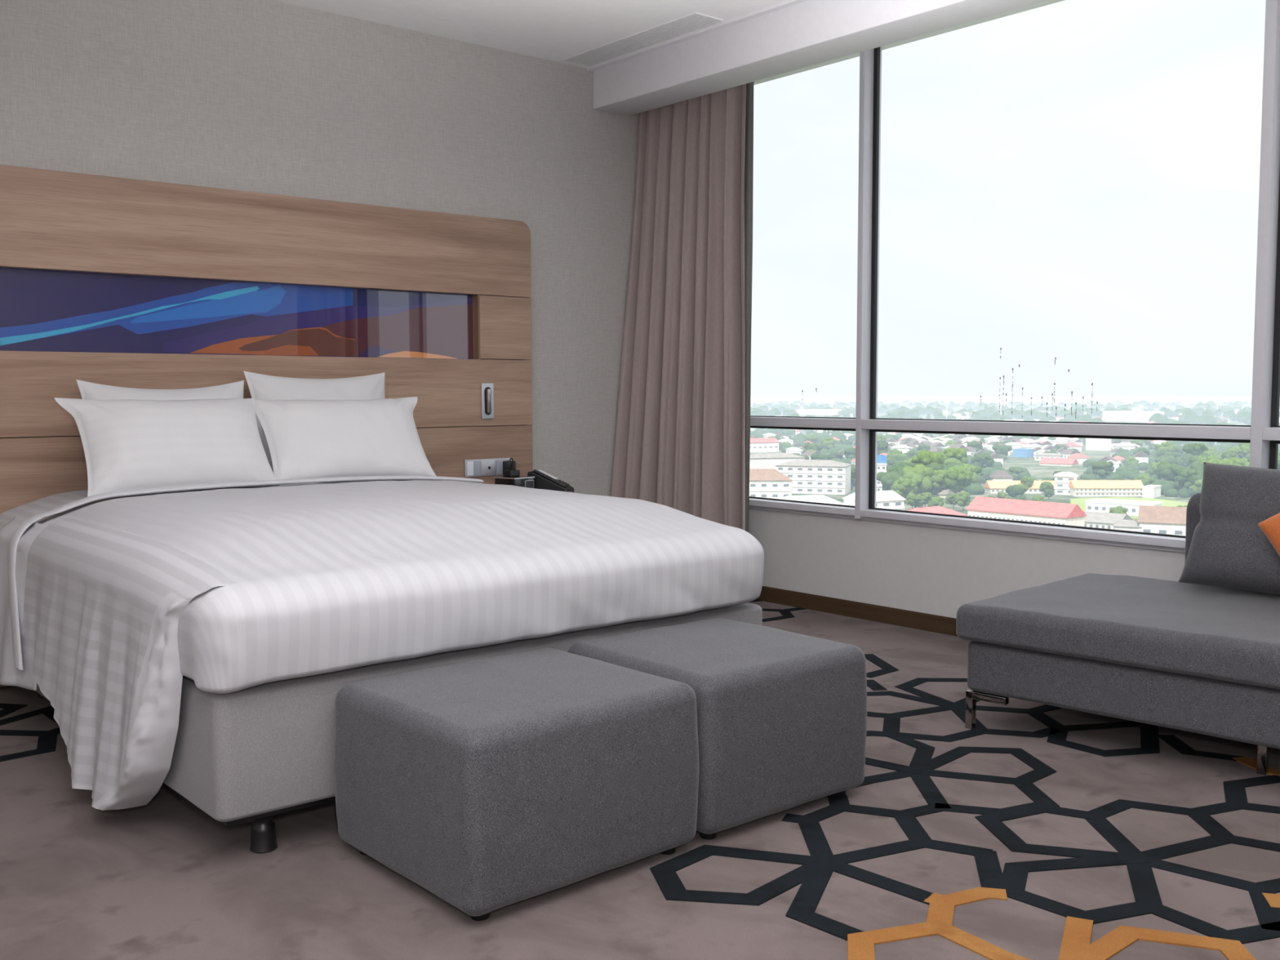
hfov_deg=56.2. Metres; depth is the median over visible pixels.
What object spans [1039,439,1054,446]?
house
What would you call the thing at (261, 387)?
pillow
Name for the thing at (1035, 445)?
house
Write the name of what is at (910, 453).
tree
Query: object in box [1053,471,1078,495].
tower
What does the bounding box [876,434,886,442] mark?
tree
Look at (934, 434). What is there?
house
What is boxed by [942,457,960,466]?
tree
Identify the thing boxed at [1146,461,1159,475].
tree
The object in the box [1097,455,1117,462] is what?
house
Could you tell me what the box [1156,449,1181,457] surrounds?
tree
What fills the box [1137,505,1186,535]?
house
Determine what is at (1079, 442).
house
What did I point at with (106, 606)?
duvet
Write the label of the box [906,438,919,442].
house
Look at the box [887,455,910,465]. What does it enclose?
tree
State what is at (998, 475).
house
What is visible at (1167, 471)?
tree
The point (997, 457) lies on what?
house
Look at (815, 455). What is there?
tree
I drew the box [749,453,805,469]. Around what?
rear hall
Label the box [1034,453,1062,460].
house
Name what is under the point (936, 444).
house
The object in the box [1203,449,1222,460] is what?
tree
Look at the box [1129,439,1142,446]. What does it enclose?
tree
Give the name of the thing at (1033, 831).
floor
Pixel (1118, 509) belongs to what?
tree
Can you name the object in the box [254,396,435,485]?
pillow
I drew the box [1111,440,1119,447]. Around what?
house
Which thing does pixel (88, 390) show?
pillow
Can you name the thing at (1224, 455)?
tree
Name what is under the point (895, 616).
baseboard
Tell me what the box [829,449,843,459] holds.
tree
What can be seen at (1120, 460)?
house
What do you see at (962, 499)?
tree
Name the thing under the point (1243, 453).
tree
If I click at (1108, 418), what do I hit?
settlement
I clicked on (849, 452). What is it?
tree
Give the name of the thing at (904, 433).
house
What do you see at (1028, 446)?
house
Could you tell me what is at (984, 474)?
tree
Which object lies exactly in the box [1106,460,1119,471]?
house
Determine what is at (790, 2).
trim
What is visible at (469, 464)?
switch
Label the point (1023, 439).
house
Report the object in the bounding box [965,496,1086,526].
roofed building
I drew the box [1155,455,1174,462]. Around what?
tree
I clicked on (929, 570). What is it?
wall
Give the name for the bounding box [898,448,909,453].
house
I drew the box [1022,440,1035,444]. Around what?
house
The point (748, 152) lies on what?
curtain
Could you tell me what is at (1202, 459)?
tree
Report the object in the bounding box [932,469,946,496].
tree
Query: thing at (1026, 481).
tree
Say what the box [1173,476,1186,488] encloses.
tree
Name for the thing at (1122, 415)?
building
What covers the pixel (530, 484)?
speaker grille
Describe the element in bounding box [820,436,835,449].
tree
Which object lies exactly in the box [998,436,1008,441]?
house
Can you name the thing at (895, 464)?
tree
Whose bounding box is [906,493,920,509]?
tree
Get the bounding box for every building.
[750,437,779,452]
[795,408,842,414]
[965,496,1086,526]
[1012,448,1034,457]
[1085,438,1111,450]
[1102,410,1164,422]
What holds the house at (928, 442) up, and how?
on the ground
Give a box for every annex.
[907,506,967,515]
[1112,520,1142,531]
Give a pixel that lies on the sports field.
(1081, 502)
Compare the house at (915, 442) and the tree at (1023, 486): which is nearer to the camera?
the tree at (1023, 486)
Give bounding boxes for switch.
[466,461,473,475]
[474,461,480,475]
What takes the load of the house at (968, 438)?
on the ground
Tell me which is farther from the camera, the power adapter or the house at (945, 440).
the house at (945, 440)
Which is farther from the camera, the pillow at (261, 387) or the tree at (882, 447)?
the tree at (882, 447)
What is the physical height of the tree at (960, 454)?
26.355 m
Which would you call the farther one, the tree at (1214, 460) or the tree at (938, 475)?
the tree at (1214, 460)
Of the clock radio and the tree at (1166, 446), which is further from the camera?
the tree at (1166, 446)
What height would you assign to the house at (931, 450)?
10.596 m
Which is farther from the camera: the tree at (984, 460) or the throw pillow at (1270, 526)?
the tree at (984, 460)
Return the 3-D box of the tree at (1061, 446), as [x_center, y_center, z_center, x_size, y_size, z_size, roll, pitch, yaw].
[451.738,-30.777,1283.622,12.188,12.974,12.399,-1,4,-15]
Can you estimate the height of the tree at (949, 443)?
14.072 m
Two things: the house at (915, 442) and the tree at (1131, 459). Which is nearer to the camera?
the tree at (1131, 459)
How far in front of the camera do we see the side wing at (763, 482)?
776.08 m
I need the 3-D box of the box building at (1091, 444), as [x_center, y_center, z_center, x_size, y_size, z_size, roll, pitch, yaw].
[545.980,-43.199,1425.976,24.601,17.400,18.400,3,5,38]
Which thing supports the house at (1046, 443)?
on the ground
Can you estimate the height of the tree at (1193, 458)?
20.655 m
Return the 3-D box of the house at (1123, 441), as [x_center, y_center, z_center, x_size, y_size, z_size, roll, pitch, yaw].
[615.431,-46.977,1506.389,13.348,12.040,15.966,-2,5,-22]
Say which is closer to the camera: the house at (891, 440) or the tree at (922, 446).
the tree at (922, 446)
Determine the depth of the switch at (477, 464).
5.85 m
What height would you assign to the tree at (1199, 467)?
18.946 m
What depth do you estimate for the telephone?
5.82 m
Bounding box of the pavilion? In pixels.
[937,488,964,497]
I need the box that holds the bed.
[0,480,762,853]
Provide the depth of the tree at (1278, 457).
851.84 m
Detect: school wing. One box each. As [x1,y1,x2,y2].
[983,480,1054,493]
[1069,480,1143,496]
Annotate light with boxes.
[480,382,493,418]
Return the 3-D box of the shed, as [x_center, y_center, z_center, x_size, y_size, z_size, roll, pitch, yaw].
[237.340,21.415,616.120,25.403,9.500,21.400,3,6,40]
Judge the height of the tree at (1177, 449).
16.351 m
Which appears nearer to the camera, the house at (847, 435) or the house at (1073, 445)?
the house at (1073, 445)
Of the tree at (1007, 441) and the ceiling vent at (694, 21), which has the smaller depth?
the ceiling vent at (694, 21)
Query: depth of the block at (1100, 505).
687.74 m
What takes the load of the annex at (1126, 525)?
on the ground
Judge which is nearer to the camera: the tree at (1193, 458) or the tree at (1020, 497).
the tree at (1020, 497)
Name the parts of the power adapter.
cord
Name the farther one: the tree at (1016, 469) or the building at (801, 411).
the building at (801, 411)
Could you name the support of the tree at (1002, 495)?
on the ground
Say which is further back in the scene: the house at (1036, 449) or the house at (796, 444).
the house at (796, 444)
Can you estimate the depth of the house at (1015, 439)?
1499.22 m
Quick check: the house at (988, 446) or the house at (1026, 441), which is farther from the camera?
the house at (1026, 441)
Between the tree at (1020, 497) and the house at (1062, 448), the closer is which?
the tree at (1020, 497)
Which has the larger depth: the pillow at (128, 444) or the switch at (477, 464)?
the switch at (477, 464)
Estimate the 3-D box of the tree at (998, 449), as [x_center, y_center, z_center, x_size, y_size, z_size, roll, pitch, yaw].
[375.236,-29.262,1241.422,20.538,16.851,19.663,0,4,-3]
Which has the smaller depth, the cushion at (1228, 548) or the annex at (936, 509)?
the cushion at (1228, 548)
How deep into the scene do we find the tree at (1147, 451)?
1193.83 m
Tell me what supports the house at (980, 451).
on the ground
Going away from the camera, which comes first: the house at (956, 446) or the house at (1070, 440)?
the house at (956, 446)
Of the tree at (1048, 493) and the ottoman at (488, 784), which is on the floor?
the ottoman at (488, 784)
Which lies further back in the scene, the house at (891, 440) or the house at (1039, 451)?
the house at (891, 440)
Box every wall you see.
[0,0,639,687]
[748,508,1185,617]
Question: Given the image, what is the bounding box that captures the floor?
[0,599,1279,959]
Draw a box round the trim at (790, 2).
[586,0,808,71]
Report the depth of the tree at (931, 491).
787.73 m
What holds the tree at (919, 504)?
on the ground
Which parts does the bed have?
mattress, leg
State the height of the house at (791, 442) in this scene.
11.067 m
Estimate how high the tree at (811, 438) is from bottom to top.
15.676 m
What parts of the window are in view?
sill frame, sill frame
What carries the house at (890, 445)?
on the ground
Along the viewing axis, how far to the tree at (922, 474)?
772.49 m
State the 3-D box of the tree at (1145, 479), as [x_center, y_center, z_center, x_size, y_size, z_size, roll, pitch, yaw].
[360.164,1.315,855.753,13.908,12.588,12.860,-4,6,-42]
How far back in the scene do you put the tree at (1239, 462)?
845.31 m
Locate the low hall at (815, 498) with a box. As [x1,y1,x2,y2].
[779,494,847,505]
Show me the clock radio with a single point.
(513, 477)
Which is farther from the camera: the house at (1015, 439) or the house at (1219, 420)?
the house at (1219, 420)
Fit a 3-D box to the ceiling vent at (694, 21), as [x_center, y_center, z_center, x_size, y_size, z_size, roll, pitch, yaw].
[-0.007,-2.114,5.772,0.174,0.006,0.994,-4,6,-40]
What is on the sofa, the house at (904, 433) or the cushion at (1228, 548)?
the cushion at (1228, 548)
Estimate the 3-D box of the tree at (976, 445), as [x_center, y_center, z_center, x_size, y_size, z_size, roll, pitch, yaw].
[361.551,-33.583,1292.678,17.923,18.026,18.233,0,4,-4]
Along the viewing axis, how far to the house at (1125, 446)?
1326.94 m
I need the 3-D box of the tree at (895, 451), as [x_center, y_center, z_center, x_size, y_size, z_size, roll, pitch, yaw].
[235.376,-19.509,1111.819,13.679,17.016,13.874,-3,5,-32]
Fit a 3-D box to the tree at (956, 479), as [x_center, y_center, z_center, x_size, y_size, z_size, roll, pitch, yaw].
[207.754,2.441,782.708,19.339,22.215,19.067,0,4,5]
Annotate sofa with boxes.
[955,493,1279,775]
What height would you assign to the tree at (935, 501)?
9.349 m
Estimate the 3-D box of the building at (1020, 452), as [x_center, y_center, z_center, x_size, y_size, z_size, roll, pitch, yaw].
[410.324,-28.362,1281.420,16.400,9.800,16.525,-4,6,-43]
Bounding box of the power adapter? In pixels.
[502,457,515,475]
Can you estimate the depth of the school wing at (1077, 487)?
804.44 m
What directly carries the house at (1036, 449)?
on the ground
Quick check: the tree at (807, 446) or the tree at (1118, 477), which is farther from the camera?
the tree at (807, 446)
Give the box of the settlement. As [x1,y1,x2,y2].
[775,403,1279,423]
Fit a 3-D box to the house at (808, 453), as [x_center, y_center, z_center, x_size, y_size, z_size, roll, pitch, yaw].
[169.946,-22.553,1187.228,14.055,12.677,16.811,-3,5,-29]
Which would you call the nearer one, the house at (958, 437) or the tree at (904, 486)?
the tree at (904, 486)
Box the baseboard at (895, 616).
[756,586,957,636]
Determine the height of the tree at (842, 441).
13.536 m
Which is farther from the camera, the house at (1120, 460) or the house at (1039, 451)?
the house at (1039, 451)
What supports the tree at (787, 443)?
on the ground
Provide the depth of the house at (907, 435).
1623.82 m
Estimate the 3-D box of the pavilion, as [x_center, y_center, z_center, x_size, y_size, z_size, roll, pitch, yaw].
[209.070,8.873,798.883,17.240,7.700,13.400,3,5,35]
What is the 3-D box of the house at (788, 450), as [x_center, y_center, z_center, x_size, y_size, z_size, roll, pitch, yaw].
[169.877,-31.029,1317.778,12.532,10.070,19.245,-2,5,-20]
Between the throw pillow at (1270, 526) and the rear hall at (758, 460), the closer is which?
the throw pillow at (1270, 526)
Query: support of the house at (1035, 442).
on the ground
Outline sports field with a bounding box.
[1070,497,1187,519]
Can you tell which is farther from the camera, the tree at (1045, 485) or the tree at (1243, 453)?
the tree at (1243, 453)
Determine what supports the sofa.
on the floor
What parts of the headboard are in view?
panel, panel, panel, panel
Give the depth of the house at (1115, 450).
1264.33 m
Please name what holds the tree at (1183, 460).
on the ground
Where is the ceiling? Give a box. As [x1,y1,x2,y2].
[275,0,1064,84]
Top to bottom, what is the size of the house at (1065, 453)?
10.965 m
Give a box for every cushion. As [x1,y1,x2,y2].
[955,573,1279,688]
[1178,462,1279,595]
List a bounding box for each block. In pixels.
[774,459,851,494]
[876,454,886,491]
[1085,497,1162,515]
[1142,484,1161,497]
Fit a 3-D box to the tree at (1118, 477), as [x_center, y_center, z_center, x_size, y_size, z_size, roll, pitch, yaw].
[350.991,1.599,876.511,8.802,8.900,10.122,-4,6,-42]
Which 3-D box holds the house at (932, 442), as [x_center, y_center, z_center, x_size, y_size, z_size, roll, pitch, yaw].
[363.140,-43.454,1470.748,14.298,11.489,21.957,-1,4,-11]
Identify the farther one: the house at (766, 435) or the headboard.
the house at (766, 435)
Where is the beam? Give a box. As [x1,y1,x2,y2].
[592,0,1048,115]
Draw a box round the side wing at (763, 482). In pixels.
[749,468,792,498]
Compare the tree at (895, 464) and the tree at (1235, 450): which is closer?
the tree at (895, 464)
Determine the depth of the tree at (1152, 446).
1395.22 m
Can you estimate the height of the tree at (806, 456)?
16.560 m
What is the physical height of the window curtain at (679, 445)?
2.765 m
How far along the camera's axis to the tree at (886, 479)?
803.85 m
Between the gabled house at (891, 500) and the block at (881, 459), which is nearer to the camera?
the gabled house at (891, 500)
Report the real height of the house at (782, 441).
12.062 m
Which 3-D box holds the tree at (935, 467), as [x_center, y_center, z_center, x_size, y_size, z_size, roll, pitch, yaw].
[206.449,-0.639,830.872,20.375,21.429,20.728,-2,4,-19]
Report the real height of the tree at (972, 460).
17.008 m
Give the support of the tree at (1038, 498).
on the ground
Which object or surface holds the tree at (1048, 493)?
on the ground
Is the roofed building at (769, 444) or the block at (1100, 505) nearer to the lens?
the block at (1100, 505)
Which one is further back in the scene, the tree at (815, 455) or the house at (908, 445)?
the house at (908, 445)
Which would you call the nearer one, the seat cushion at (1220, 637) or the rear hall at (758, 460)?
the seat cushion at (1220, 637)
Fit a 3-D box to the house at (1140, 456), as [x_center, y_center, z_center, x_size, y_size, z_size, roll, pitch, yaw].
[483.197,-21.149,1155.153,14.524,13.100,17.372,2,5,22]
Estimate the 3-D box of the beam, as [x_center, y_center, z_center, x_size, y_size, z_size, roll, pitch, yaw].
[2.518,-1.833,3.234,0.250,0.205,8.260,-4,6,-40]
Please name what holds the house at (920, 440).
on the ground
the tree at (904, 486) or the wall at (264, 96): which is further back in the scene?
the tree at (904, 486)
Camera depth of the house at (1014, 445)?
1381.83 m
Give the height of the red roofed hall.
7.900 m
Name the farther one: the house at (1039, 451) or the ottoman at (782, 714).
the house at (1039, 451)
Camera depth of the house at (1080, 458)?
1165.60 m
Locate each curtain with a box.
[611,84,746,530]
[744,81,753,532]
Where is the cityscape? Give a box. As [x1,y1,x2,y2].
[750,400,1279,497]
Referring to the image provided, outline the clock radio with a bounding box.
[493,469,534,488]
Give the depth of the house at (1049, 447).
1300.96 m
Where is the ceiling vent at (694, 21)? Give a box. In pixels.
[562,12,723,66]
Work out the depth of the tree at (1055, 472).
881.78 m
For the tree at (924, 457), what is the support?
on the ground
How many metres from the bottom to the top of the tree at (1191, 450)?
24.174 m
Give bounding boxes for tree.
[782,441,791,445]
[792,453,808,459]
[804,434,817,443]
[804,441,823,453]
[810,453,831,459]
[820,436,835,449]
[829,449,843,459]
[840,438,853,444]
[844,447,855,458]
[850,467,855,482]
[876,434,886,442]
[876,441,888,454]
[876,469,902,490]
[886,449,902,461]
[886,462,900,469]
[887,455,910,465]
[888,462,911,471]
[890,478,918,503]
[891,453,907,457]
[894,463,934,493]
[902,457,911,462]
[904,448,919,457]
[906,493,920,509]
[909,450,943,467]
[913,499,924,507]
[915,443,930,451]
[915,484,934,494]
[916,492,932,506]
[924,463,950,470]
[928,496,944,506]
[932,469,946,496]
[940,447,967,463]
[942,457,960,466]
[942,466,973,493]
[944,441,956,446]
[944,493,956,508]
[947,462,982,474]
[953,463,977,483]
[954,491,970,511]
[966,440,982,452]
[970,453,991,468]
[973,454,995,467]
[979,471,989,479]
[991,444,1012,456]
[996,491,1009,498]
[1002,440,1011,444]
[1004,485,1022,497]
[1008,466,1024,474]
[1014,484,1028,495]
[1015,495,1026,500]
[1020,475,1034,487]
[1031,494,1044,502]
[1039,480,1053,490]
[1044,488,1054,500]
[1051,470,1066,480]
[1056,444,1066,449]
[1091,460,1114,479]
[1109,506,1127,514]
[1113,475,1124,479]
[1124,455,1138,464]
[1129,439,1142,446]
[1133,447,1150,455]
[1133,472,1154,485]
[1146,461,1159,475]
[1148,442,1157,449]
[1155,441,1174,452]
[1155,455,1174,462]
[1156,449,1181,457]
[1156,461,1186,482]
[1167,455,1190,466]
[1173,445,1183,453]
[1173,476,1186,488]
[1176,468,1203,488]
[1182,443,1208,457]
[1185,461,1203,468]
[1188,453,1211,464]
[1189,483,1201,493]
[1194,464,1203,470]
[1195,478,1203,490]
[1196,455,1220,462]
[1202,458,1232,471]
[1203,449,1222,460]
[1219,447,1239,456]
[1221,451,1239,458]
[1221,457,1249,466]
[1235,442,1250,449]
[1238,446,1249,459]
[1277,456,1279,469]
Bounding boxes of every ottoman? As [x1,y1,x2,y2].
[333,647,699,920]
[567,617,866,839]
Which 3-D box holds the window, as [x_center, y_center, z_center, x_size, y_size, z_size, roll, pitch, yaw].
[1.629,-0.921,5.271,0.136,2.321,4.110,-4,6,-40]
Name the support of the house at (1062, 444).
on the ground
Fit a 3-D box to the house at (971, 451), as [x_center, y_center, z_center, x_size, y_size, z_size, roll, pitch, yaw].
[346.982,-29.024,1268.416,14.122,12.738,16.891,3,5,37]
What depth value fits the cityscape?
2767.61 m
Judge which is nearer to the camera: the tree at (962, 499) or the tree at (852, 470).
the tree at (962, 499)
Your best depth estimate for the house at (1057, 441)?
1513.20 m
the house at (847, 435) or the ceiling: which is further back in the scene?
the house at (847, 435)
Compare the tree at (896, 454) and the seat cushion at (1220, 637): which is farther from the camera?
the tree at (896, 454)
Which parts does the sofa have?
leg, backrest, leg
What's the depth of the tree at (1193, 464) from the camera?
900.93 m
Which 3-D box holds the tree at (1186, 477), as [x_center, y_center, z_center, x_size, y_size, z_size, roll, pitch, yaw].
[374.971,1.305,816.675,21.655,18.618,22.030,-1,4,-16]
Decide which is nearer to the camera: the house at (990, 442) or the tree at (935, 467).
the tree at (935, 467)
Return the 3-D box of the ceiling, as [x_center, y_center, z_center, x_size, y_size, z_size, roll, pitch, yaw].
[0.177,-1.933,1.235,7.656,0.300,8.660,-4,6,-40]
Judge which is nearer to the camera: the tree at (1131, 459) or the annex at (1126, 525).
the annex at (1126, 525)
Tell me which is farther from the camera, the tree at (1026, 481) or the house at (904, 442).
the house at (904, 442)
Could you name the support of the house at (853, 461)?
on the ground
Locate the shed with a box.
[1083,511,1133,528]
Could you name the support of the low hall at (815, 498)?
on the ground
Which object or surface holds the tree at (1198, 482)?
on the ground
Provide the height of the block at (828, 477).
24.000 m
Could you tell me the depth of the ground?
1123.14 m
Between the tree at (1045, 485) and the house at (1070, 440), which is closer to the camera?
the tree at (1045, 485)
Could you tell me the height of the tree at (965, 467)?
19.876 m
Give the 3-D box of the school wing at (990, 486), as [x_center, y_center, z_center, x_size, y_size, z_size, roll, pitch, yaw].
[265.594,5.127,836.114,46.577,9.400,17.400,0,4,2]
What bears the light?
attached to the headboard
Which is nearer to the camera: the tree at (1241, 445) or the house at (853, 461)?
the house at (853, 461)
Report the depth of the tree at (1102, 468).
933.62 m
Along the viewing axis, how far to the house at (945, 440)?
1569.64 m
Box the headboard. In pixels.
[0,164,533,686]
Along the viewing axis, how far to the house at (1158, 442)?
1471.31 m
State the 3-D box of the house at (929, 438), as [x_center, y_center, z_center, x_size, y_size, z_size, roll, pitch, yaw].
[377.242,-52.901,1596.898,14.533,11.678,22.319,-2,5,-25]
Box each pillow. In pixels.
[54,397,279,497]
[76,379,244,399]
[243,370,385,472]
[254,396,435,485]
[1257,512,1279,556]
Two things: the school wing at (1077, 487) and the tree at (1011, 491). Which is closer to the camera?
the tree at (1011, 491)
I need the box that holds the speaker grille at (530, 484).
[525,480,533,488]
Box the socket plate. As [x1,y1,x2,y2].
[464,457,511,477]
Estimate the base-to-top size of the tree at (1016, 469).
10.532 m
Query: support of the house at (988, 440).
on the ground
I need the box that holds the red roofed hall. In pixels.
[1039,457,1079,466]
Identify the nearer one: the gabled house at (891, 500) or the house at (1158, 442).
the gabled house at (891, 500)
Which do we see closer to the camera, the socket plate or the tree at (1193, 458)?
the socket plate
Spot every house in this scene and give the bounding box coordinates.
[762,432,776,438]
[777,439,788,443]
[784,438,793,444]
[786,447,799,453]
[789,448,803,454]
[791,442,802,448]
[800,450,820,459]
[842,490,906,510]
[844,433,853,439]
[850,458,855,465]
[886,438,897,444]
[888,442,895,447]
[890,444,913,449]
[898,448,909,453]
[899,440,907,445]
[902,432,916,435]
[902,434,915,437]
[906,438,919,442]
[906,440,919,446]
[906,444,916,448]
[913,437,926,443]
[915,435,932,440]
[917,440,932,446]
[928,440,944,444]
[928,448,942,453]
[930,441,945,447]
[933,433,944,436]
[940,437,951,444]
[947,444,964,448]
[953,435,963,439]
[960,436,980,443]
[963,446,976,456]
[975,449,986,453]
[982,444,992,450]
[983,436,999,444]
[986,441,998,445]
[988,470,1013,480]
[990,452,1003,466]
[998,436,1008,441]
[1005,442,1023,452]
[1008,437,1022,443]
[1019,438,1035,441]
[1020,444,1038,448]
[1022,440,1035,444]
[1031,444,1042,448]
[1032,441,1044,449]
[1032,447,1042,457]
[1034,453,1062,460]
[1036,449,1044,453]
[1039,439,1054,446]
[1041,440,1053,449]
[1043,444,1055,451]
[1053,439,1067,445]
[1053,443,1067,448]
[1055,446,1067,454]
[1056,437,1068,442]
[1059,449,1077,458]
[1065,442,1082,451]
[1066,453,1090,463]
[1068,438,1078,442]
[1075,439,1083,446]
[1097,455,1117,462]
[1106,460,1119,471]
[1110,448,1122,457]
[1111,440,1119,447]
[1112,443,1136,450]
[1112,455,1124,465]
[1121,439,1133,444]
[1133,450,1149,463]
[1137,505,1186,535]
[1153,440,1166,444]
[1216,419,1228,422]
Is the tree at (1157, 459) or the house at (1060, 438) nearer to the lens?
the tree at (1157, 459)
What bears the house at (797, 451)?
on the ground
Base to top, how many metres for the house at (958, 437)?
12.907 m
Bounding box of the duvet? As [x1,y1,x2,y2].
[0,475,764,810]
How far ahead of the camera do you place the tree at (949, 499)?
723.39 m
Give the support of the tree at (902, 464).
on the ground
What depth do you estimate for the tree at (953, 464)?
877.06 m
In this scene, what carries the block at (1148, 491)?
on the ground
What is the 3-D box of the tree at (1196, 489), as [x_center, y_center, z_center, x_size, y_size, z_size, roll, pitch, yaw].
[369.101,6.470,790.663,11.452,11.802,12.386,3,5,39]
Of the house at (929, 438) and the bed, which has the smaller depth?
the bed
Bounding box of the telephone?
[527,469,573,492]
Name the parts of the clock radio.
trim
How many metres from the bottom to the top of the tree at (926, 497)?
10.103 m
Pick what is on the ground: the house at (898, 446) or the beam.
the house at (898, 446)
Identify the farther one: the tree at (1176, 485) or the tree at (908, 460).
the tree at (908, 460)
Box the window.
[749,0,1279,552]
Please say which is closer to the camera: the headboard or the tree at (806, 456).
the headboard
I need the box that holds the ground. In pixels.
[750,404,1279,521]

